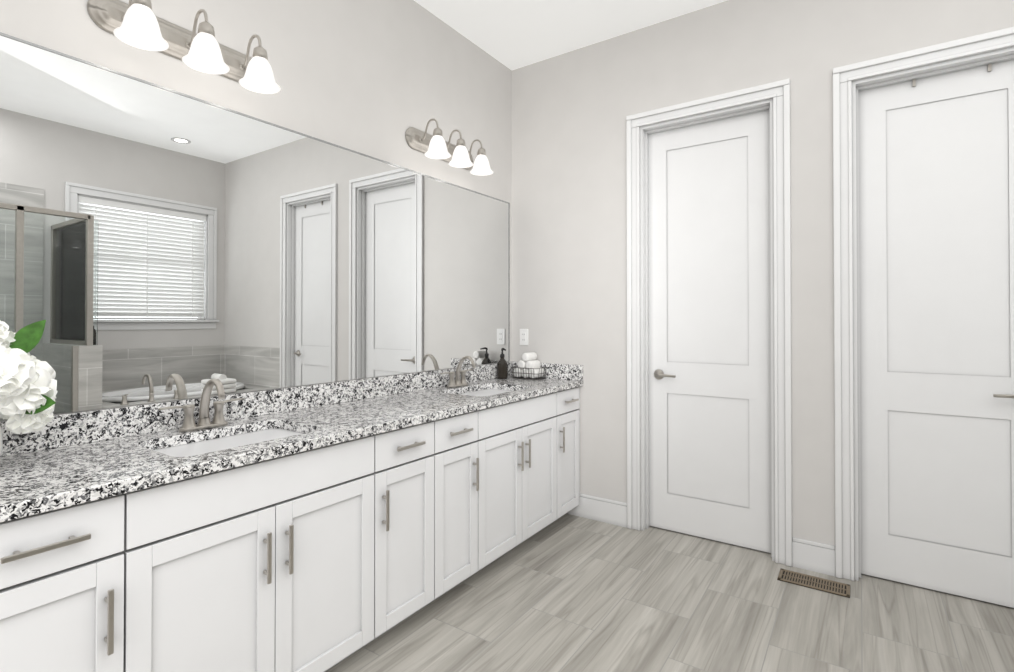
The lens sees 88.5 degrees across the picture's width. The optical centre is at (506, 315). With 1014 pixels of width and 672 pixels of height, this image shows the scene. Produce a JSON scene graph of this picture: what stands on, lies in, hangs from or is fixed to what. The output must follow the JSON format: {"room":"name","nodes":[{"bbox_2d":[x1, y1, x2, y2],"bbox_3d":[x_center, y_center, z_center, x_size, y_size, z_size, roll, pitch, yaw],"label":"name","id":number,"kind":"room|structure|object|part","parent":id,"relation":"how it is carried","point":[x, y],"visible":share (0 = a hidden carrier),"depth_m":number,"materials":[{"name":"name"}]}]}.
{"room":"bathroom","nodes":[
{"label":"bathroom","id":0,"kind":"room"},
{"bbox_2d":[0,0,511,420],"bbox_3d":[-1.249,-0.241,1.940,0.128,3.080,4.640,0,-1,34],"label":"wall","id":1,"kind":"structure","parent":0,"point":[158,243],"depth_m":2.13,"materials":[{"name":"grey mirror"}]},
{"bbox_2d":[87,0,280,93],"bbox_3d":[-1.099,-0.997,1.868,0.223,0.211,0.600,0,-1,34],"label":"light bar","id":2,"kind":"object","parent":1,"relation":"attached to","point":[138,24],"visible":1,"depth_m":1.84,"materials":[{"name":"white glass"}]},
{"bbox_3d":[-1.181,-0.946,1.681,0.148,0.105,0.148,0,-1,34],"label":"lamp shade","id":3,"kind":"part","parent":2,"relation":"part of","materials":[{"name":"white glass"}]},
{"bbox_3d":[-1.068,-0.944,1.847,0.148,0.105,0.148,0,-1,34],"label":"lamp shade","id":4,"kind":"part","parent":2,"relation":"part of","materials":[{"name":"white glass"}]},
{"bbox_3d":[-0.956,-0.943,2.012,0.148,0.105,0.148,0,-1,34],"label":"lamp shade","id":5,"kind":"part","parent":2,"relation":"part of","materials":[{"name":"white glass"}]},
{"bbox_2d":[0,361,511,455],"bbox_3d":[-0.769,0.364,2.519,0.020,0.099,2.888,0,-1,34],"label":"backsplash","id":6,"kind":"structure","parent":1,"relation":"attached to","point":[103,424],"depth_m":1.92,"materials":[{"name":"stone"}]},
{"bbox_2d":[405,119,493,175],"bbox_3d":[-0.299,-0.987,3.045,0.223,0.211,0.600,0,-1,34],"label":"light bar","id":7,"kind":"object","parent":1,"relation":"attached to","point":[436,145],"visible":1,"depth_m":2.98,"materials":[{"name":"white glass"}]},
{"bbox_3d":[-0.381,-0.935,2.858,0.148,0.105,0.148,0,-1,34],"label":"lamp shade","id":8,"kind":"part","parent":7,"relation":"part of","materials":[{"name":"white glass"}]},
{"bbox_3d":[-0.268,-0.934,3.023,0.148,0.105,0.148,0,-1,34],"label":"lamp shade","id":9,"kind":"part","parent":7,"relation":"part of","materials":[{"name":"white glass"}]},
{"bbox_3d":[-0.155,-0.932,3.188,0.148,0.105,0.148,0,-1,34],"label":"lamp shade","id":10,"kind":"part","parent":7,"relation":"part of","materials":[{"name":"white glass"}]},
{"bbox_2d":[414,0,726,69],"bbox_3d":[0.434,-1.841,0.809,4.200,0.100,4.640,0,-1,34],"label":"ceiling","id":11,"kind":"structure","parent":0,"point":[513,34],"depth_m":3.12,"materials":[{"name":"paint"}]},
{"bbox_2d":[326,513,1013,671],"bbox_3d":[0.434,1.339,0.781,4.200,0.100,4.640,0,-1,34],"label":"floor","id":12,"kind":"structure","parent":0,"point":[566,592],"depth_m":2.23,"materials":[{"name":"wood"}]},
{"bbox_2d":[0,384,582,671],"bbox_3d":[-0.540,0.876,2.364,0.568,0.854,2.880,0,-1,34],"label":"bathroom vanity","id":13,"kind":"object","parent":12,"relation":"on","point":[324,527],"depth_m":1.66,"materials":[{"name":"white wood"}]},
{"bbox_2d":[0,376,582,515],"bbox_3d":[-0.545,0.431,2.366,0.562,0.035,2.888,0,-1,34],"label":"countertop","id":14,"kind":"structure","parent":13,"relation":"on","point":[28,480],"depth_m":1.62,"materials":[{"name":"multicoloured stone"}]},
{"bbox_2d":[0,320,57,456],"bbox_3d":[-1.333,0.201,1.325,0.327,0.405,0.293,0,-1,34],"label":"flowers","id":15,"kind":"object","parent":14,"relation":"on","point":[28,388],"visible":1,"depth_m":1.35,"materials":[{"name":"plant"}]},
{"bbox_2d":[156,378,247,431],"bbox_3d":[-1.061,0.316,1.867,0.157,0.185,0.295,0,-1,34],"label":"faucet","id":16,"kind":"object","parent":14,"relation":"on","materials":[{"name":"silver metal"}]},
{"bbox_2d":[148,424,311,455],"bbox_3d":[-0.926,0.510,1.775,0.380,0.158,0.550,0,-1,34],"label":"sink","id":17,"kind":"object","parent":14,"relation":"in","point":[266,431],"depth_m":1.85,"materials":[{"name":"white ceramic"}]},
{"bbox_2d":[440,356,475,387],"bbox_3d":[-0.250,0.326,3.060,0.157,0.185,0.294,0,-1,34],"label":"faucet","id":18,"kind":"object","parent":14,"relation":"on","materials":[{"name":"silver metal"}]},
{"bbox_2d":[460,384,515,395],"bbox_3d":[-0.115,0.521,2.967,0.380,0.158,0.550,0,-1,34],"label":"sink","id":19,"kind":"object","parent":14,"relation":"in","point":[489,391],"depth_m":3.13,"materials":[{"name":"white ceramic"}]},
{"bbox_2d":[497,348,507,378],"bbox_3d":[-0.029,0.318,3.497,0.079,0.208,0.074,0,-1,34],"label":"soap bottle","id":20,"kind":"object","parent":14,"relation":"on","point":[502,368],"visible":0.98,"depth_m":3.47,"materials":[{"name":"black glass"}]},
{"bbox_2d":[511,352,547,379],"bbox_3d":[0.150,0.335,3.516,0.220,0.175,0.152,0,-1,34],"label":"basket","id":21,"kind":"object","parent":14,"relation":"on","point":[528,366],"visible":1,"depth_m":3.48,"materials":[{"name":"fabric"}]},
{"bbox_2d":[777,568,849,597],"bbox_3d":[1.496,1.300,2.538,0.300,0.007,0.130,0,-1,34],"label":"floor vent","id":22,"kind":"object","parent":12,"relation":"in","point":[817,583],"visible":1,"depth_m":2.53,"materials":[{"name":"brown metal"}]},
{"bbox_2d":[512,0,1013,607],"bbox_3d":[1.698,-0.235,2.654,3.960,3.080,0.144,0,-1,34],"label":"wall","id":23,"kind":"structure","parent":0,"point":[762,272],"depth_m":2.72,"materials":[{"name":"paint"}]},
{"bbox_2d":[520,329,527,344],"bbox_3d":[0.118,0.149,3.662,0.070,0.114,0.007,0,-1,34],"label":"electrical outlet plate","id":24,"kind":"object","parent":23,"relation":"attached to","point":[523,336],"visible":1,"depth_m":3.66,"materials":[{"name":"plastic"}]},
{"bbox_2d":[512,361,582,379],"bbox_3d":[0.270,0.373,3.547,0.542,0.099,0.020,0,-1,34],"label":"backsplash","id":25,"kind":"structure","parent":23,"relation":"attached to","point":[554,371],"depth_m":3.46,"materials":[{"name":"multicoloured stone"}]},
{"bbox_2d":[568,493,626,527],"bbox_3d":[0.580,1.236,3.335,0.409,0.150,0.013,0,-1,34],"label":"baseboard","id":26,"kind":"structure","parent":23,"relation":"attached to","point":[614,512],"depth_m":3.31,"materials":[{"name":"white wood"}]},
{"bbox_3d":[0.955,0.360,3.156,0.146,0.062,0.057,0,-1,34],"label":"lever","id":27,"kind":"part","parent":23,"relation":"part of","materials":[{"name":"silver metal"}]}
]}

